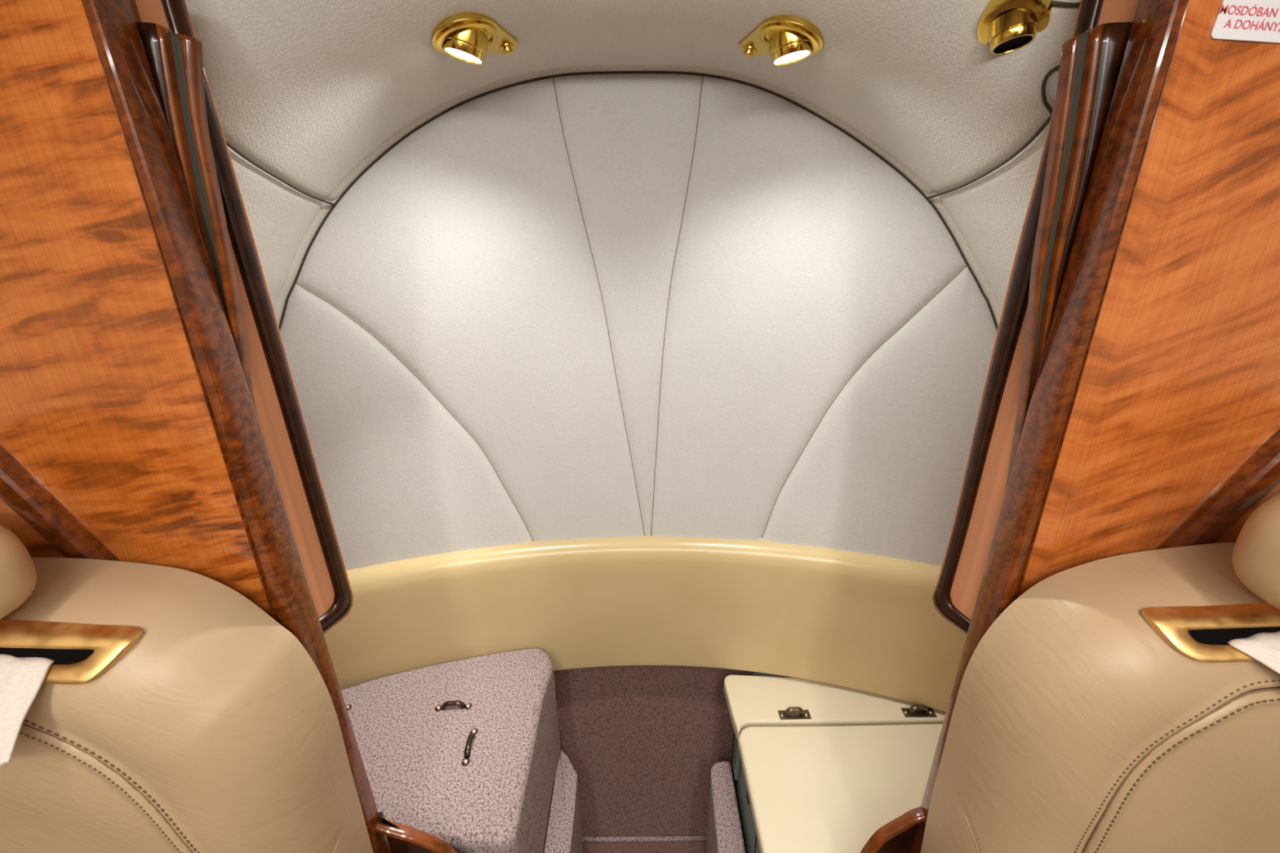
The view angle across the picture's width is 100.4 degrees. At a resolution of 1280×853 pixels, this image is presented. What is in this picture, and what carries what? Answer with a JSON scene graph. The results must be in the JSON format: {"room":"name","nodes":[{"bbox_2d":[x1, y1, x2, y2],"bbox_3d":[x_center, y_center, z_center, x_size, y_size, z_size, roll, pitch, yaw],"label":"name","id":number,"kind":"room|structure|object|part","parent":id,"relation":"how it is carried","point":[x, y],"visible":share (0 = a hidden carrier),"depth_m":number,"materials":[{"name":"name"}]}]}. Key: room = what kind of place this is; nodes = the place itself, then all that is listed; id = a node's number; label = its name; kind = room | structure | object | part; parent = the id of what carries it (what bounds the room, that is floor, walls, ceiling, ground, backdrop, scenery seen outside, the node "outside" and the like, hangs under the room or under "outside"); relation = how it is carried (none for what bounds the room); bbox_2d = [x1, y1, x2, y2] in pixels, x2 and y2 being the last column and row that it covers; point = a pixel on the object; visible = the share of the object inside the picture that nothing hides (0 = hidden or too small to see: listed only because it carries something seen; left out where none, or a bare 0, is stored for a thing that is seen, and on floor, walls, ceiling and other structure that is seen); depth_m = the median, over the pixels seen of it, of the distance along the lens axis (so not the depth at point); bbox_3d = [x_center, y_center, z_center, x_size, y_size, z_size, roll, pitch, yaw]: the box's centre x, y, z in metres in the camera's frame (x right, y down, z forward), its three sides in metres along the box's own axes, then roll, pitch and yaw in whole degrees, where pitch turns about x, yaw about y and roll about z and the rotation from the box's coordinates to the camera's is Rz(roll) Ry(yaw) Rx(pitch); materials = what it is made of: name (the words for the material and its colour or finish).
{"room":"aircraft cabin","nodes":[
{"label":"aircraft cabin","id":0,"kind":"room"},
{"bbox_2d":[225,139,335,324],"bbox_3d":[-0.540,0.145,0.738,0.295,0.984,0.366,-1,22,0],"label":"wall","id":1,"kind":"structure","parent":0,"point":[284,219],"depth_m":0.67,"materials":[{"name":"grey"}]},
{"bbox_2d":[128,0,353,633],"bbox_3d":[-0.350,-0.050,0.500,0.018,0.588,0.050,9,23,23],"label":"door leaf","id":2,"kind":"structure","parent":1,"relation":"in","point":[281,420],"depth_m":0.51,"materials":[{"name":"brown wood"}]},
{"bbox_2d":[185,0,1080,200],"bbox_3d":[-0.008,-0.405,0.559,1.082,0.300,0.433,-1,22,0],"label":"ceiling","id":3,"kind":"structure","parent":0,"point":[313,92],"depth_m":0.54,"materials":[{"name":"grey"}]},
{"bbox_2d":[431,12,518,64],"bbox_3d":[-0.177,-0.409,0.566,0.082,0.044,0.095,-1,22,0],"label":"ceiling spotlight","id":4,"kind":"object","parent":3,"relation":"attached to","point":[466,37],"visible":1,"depth_m":0.54,"materials":[{"name":"gold metal"}]},
{"bbox_2d":[738,14,823,65],"bbox_3d":[0.156,-0.416,0.579,0.072,0.044,0.107,-5,22,-11],"label":"ceiling spotlight","id":5,"kind":"object","parent":3,"relation":"attached to","point":[788,39],"visible":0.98,"depth_m":0.55,"materials":[{"name":"gold metal"}]},
{"bbox_2d":[977,0,1052,54],"bbox_3d":[0.317,-0.343,0.452,0.053,0.043,0.052,-1,22,0],"label":"spotlight","id":6,"kind":"object","parent":3,"relation":"attached to","point":[1006,26],"visible":1,"depth_m":0.44,"materials":[{"name":"gold metal"}]},
{"bbox_2d":[278,71,998,570],"bbox_3d":[-0.001,-0.120,0.806,1.333,0.770,0.185,-1,22,0],"label":"wall","id":7,"kind":"structure","parent":0,"point":[606,304],"depth_m":0.84,"materials":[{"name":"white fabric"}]},
{"bbox_3d":[-0.438,0.015,0.857,0.491,0.486,0.031,-7,23,-17],"label":"upholstered panel","id":8,"kind":"part","parent":7,"relation":"part of","materials":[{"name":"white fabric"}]},
{"bbox_3d":[-0.253,-0.134,0.853,0.520,0.763,0.037,-4,22,-9],"label":"upholstered panel","id":9,"kind":"part","parent":7,"relation":"part of","materials":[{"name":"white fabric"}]},
{"bbox_3d":[-0.012,-0.151,0.882,0.214,0.769,0.018,-1,22,0],"label":"upholstered panel","id":10,"kind":"part","parent":7,"relation":"part of","materials":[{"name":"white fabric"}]},
{"bbox_2d":[324,535,967,712],"bbox_3d":[0.004,0.380,0.992,1.220,0.303,0.173,-1,22,0],"label":"wall panel","id":11,"kind":"object","parent":7,"relation":"attached to","point":[864,622],"visible":0.79,"depth_m":0.99,"materials":[{"name":"beige leather"}]},
{"bbox_3d":[0.254,-0.140,0.854,0.474,0.763,0.034,3,22,9],"label":"upholstered panel","id":12,"kind":"part","parent":7,"relation":"part of","materials":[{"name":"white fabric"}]},
{"bbox_3d":[0.451,0.002,0.851,0.464,0.499,0.030,6,23,17],"label":"upholstered panel","id":13,"kind":"part","parent":7,"relation":"part of","materials":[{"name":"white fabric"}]},
{"bbox_2d":[582,841,706,852],"bbox_3d":[0.013,1.452,-0.178,1.800,0.030,3.000,-1,22,0],"label":"floor","id":14,"kind":"structure","parent":0,"point":[640,846],"depth_m":1.15,"materials":[{"name":"brown carpet"}]},
{"bbox_2d":[0,524,373,852],"bbox_3d":[-0.569,0.629,0.398,0.544,1.085,0.522,-1,22,0],"label":"seat","id":15,"kind":"object","parent":14,"relation":"on","point":[144,708],"visible":1,"depth_m":0.44,"materials":[{"name":"leather"}]},
{"bbox_2d":[341,648,560,852],"bbox_3d":[-0.377,0.715,0.968,0.432,0.501,0.354,-1,22,0],"label":"box","id":16,"kind":"object","parent":14,"relation":"on","point":[465,753],"visible":0.76,"depth_m":0.86,"materials":[{"name":"carpet"}]},
{"bbox_3d":[-0.319,0.476,0.910,0.062,0.015,0.012,-2,22,-3],"label":"pull handle","id":17,"kind":"part","parent":16,"relation":"part of","materials":[{"name":"brown metal"}]},
{"bbox_3d":[-0.269,0.502,0.842,0.012,0.015,0.064,-1,22,-2],"label":"pull handle","id":18,"kind":"part","parent":16,"relation":"part of","materials":[{"name":"brown metal"}]},
{"bbox_2d":[0,0,1279,852],"bbox_3d":[0.003,0.288,0.569,1.790,1.585,0.034,-1,22,0],"label":"wall","id":19,"kind":"structure","parent":14,"relation":"on","point":[131,430],"depth_m":0.43,"materials":[{"name":"brown wood"}]},
{"bbox_3d":[-0.559,0.013,0.448,0.174,0.310,0.014,-1,22,0],"label":"sloping rail","id":20,"kind":"part","parent":19,"relation":"part of","materials":[{"name":"brown wood"}]},
{"bbox_3d":[-0.619,0.321,0.587,0.546,1.517,0.020,-1,22,0],"label":"veneer panel","id":21,"kind":"part","parent":19,"relation":"part of","materials":[{"name":"orange wood"}]},
{"bbox_2d":[136,22,257,417],"bbox_3d":[-0.335,-0.100,0.441,0.053,0.387,0.011,-1,22,0],"label":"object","id":22,"kind":"object","parent":19,"relation":"attached to","point":[175,61],"visible":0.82,"depth_m":0.40,"materials":[{"name":"brown wood"}]},
{"bbox_3d":[-0.344,0.291,0.571,0.058,1.585,0.030,-1,22,0],"label":"stile moulding","id":23,"kind":"part","parent":19,"relation":"part of","materials":[{"name":"brown wood"}]},
{"bbox_3d":[-0.287,0.544,0.679,0.122,0.149,0.014,-1,22,0],"label":"corner moulding","id":24,"kind":"part","parent":19,"relation":"part of","materials":[{"name":"brown wood"}]},
{"bbox_3d":[0.321,0.536,0.678,0.077,0.145,0.014,-1,22,0],"label":"corner moulding","id":25,"kind":"part","parent":19,"relation":"part of","materials":[{"name":"brown wood"}]},
{"bbox_3d":[0.364,0.284,0.571,0.045,1.585,0.030,-1,22,0],"label":"stile moulding","id":26,"kind":"part","parent":19,"relation":"part of","materials":[{"name":"brown wood"}]},
{"bbox_2d":[1004,22,1133,493],"bbox_3d":[0.332,-0.100,0.444,0.059,0.389,0.011,-1,22,0],"label":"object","id":27,"kind":"object","parent":19,"relation":"attached to","point":[1091,60],"visible":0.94,"depth_m":0.40,"materials":[{"name":"brown wood"}]},
{"bbox_3d":[0.625,0.309,0.587,0.545,1.517,0.020,-1,22,0],"label":"veneer panel","id":28,"kind":"part","parent":19,"relation":"part of","materials":[{"name":"orange wood"}]},
{"bbox_3d":[0.553,0.006,0.449,0.186,0.316,0.014,-1,22,0],"label":"sloping rail","id":29,"kind":"part","parent":19,"relation":"part of","materials":[{"name":"brown wood"}]},
{"bbox_2d":[1209,0,1279,43],"bbox_3d":[0.419,-0.272,0.344,0.090,0.045,0.002,-1,22,0],"label":"notice sign","id":30,"kind":"object","parent":19,"relation":"attached to","point":[1247,20],"visible":1,"depth_m":0.35,"materials":[{"name":"white plastic"}]},
{"bbox_2d":[723,675,946,852],"bbox_3d":[0.389,0.747,0.990,0.436,0.413,0.364,-1,22,0],"label":"base cabinet","id":31,"kind":"object","parent":14,"relation":"on","point":[817,766],"visible":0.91,"depth_m":0.92,"materials":[{"name":"beige plastic"}]},
{"bbox_3d":[0.289,0.533,0.996,0.059,0.018,0.014,-1,22,0],"label":"pull handle","id":32,"kind":"part","parent":31,"relation":"part of","materials":[{"name":"grey metal"}]},
{"bbox_3d":[0.289,0.539,0.998,0.058,0.002,0.019,-1,22,-1],"label":"mounting plate","id":33,"kind":"part","parent":31,"relation":"part of","materials":[{"name":"grey metal"}]},
{"bbox_3d":[0.387,0.540,1.034,0.436,0.028,0.130,-1,22,0],"label":"panel","id":34,"kind":"part","parent":31,"relation":"part of","materials":[{"name":"beige leather"}]},
{"bbox_3d":[0.391,0.604,0.871,0.428,0.028,0.250,-1,22,0],"label":"hinged lid","id":35,"kind":"part","parent":31,"relation":"part of","materials":[{"name":"beige plastic"}]},
{"bbox_3d":[0.522,0.530,0.998,0.059,0.018,0.013,-1,22,0],"label":"pull handle","id":36,"kind":"part","parent":31,"relation":"part of","materials":[{"name":"grey metal"}]},
{"bbox_3d":[0.522,0.536,1.000,0.058,0.002,0.019,0,22,1],"label":"mounting plate","id":37,"kind":"part","parent":31,"relation":"part of","materials":[{"name":"grey metal"}]},
{"bbox_2d":[920,493,1279,852],"bbox_3d":[0.581,0.610,0.395,0.526,1.103,0.522,-1,22,0],"label":"seat","id":38,"kind":"object","parent":14,"relation":"on","point":[1129,703],"visible":1,"depth_m":0.44,"materials":[{"name":"leather"}]},
{"bbox_2d":[553,665,753,836],"bbox_3d":[0.026,0.681,1.163,0.440,0.423,0.148,-1,22,0],"label":"carpet","id":39,"kind":"structure","parent":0,"point":[642,744],"depth_m":1.16,"materials":[{"name":"brown carpet"}]},
{"bbox_2d":[544,749,582,852],"bbox_3d":[-0.142,0.829,1.020,0.046,0.249,0.273,-1,22,0],"label":"sill","id":40,"kind":"structure","parent":39,"relation":"attached to","point":[564,835],"depth_m":0.99,"materials":[{"name":"carpet"}]},
{"bbox_2d":[582,835,706,842],"bbox_3d":[0.008,0.902,1.165,0.320,0.010,0.010,-1,22,0],"label":"trim","id":41,"kind":"structure","parent":39,"relation":"attached to","point":[657,838],"depth_m":1.16,"materials":[{"name":"carpet"}]},
{"bbox_2d":[706,761,746,852],"bbox_3d":[0.160,0.832,1.005,0.048,0.249,0.244,-1,22,0],"label":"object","id":42,"kind":"structure","parent":39,"relation":"attached to","point":[724,830],"depth_m":0.99,"materials":[{"name":"carpet"}]},
{"bbox_2d":[927,114,1051,325],"bbox_3d":[0.534,0.136,0.741,0.312,0.979,0.371,-1,22,0],"label":"wall","id":43,"kind":"structure","parent":0,"point":[985,214],"depth_m":0.66,"materials":[{"name":"grey"}]},
{"bbox_2d":[932,0,1138,634],"bbox_3d":[0.352,-0.053,0.494,0.018,0.590,0.055,-10,23,-23],"label":"door leaf","id":44,"kind":"structure","parent":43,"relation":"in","point":[982,493],"depth_m":0.52,"materials":[{"name":"brown wood"}]}
]}

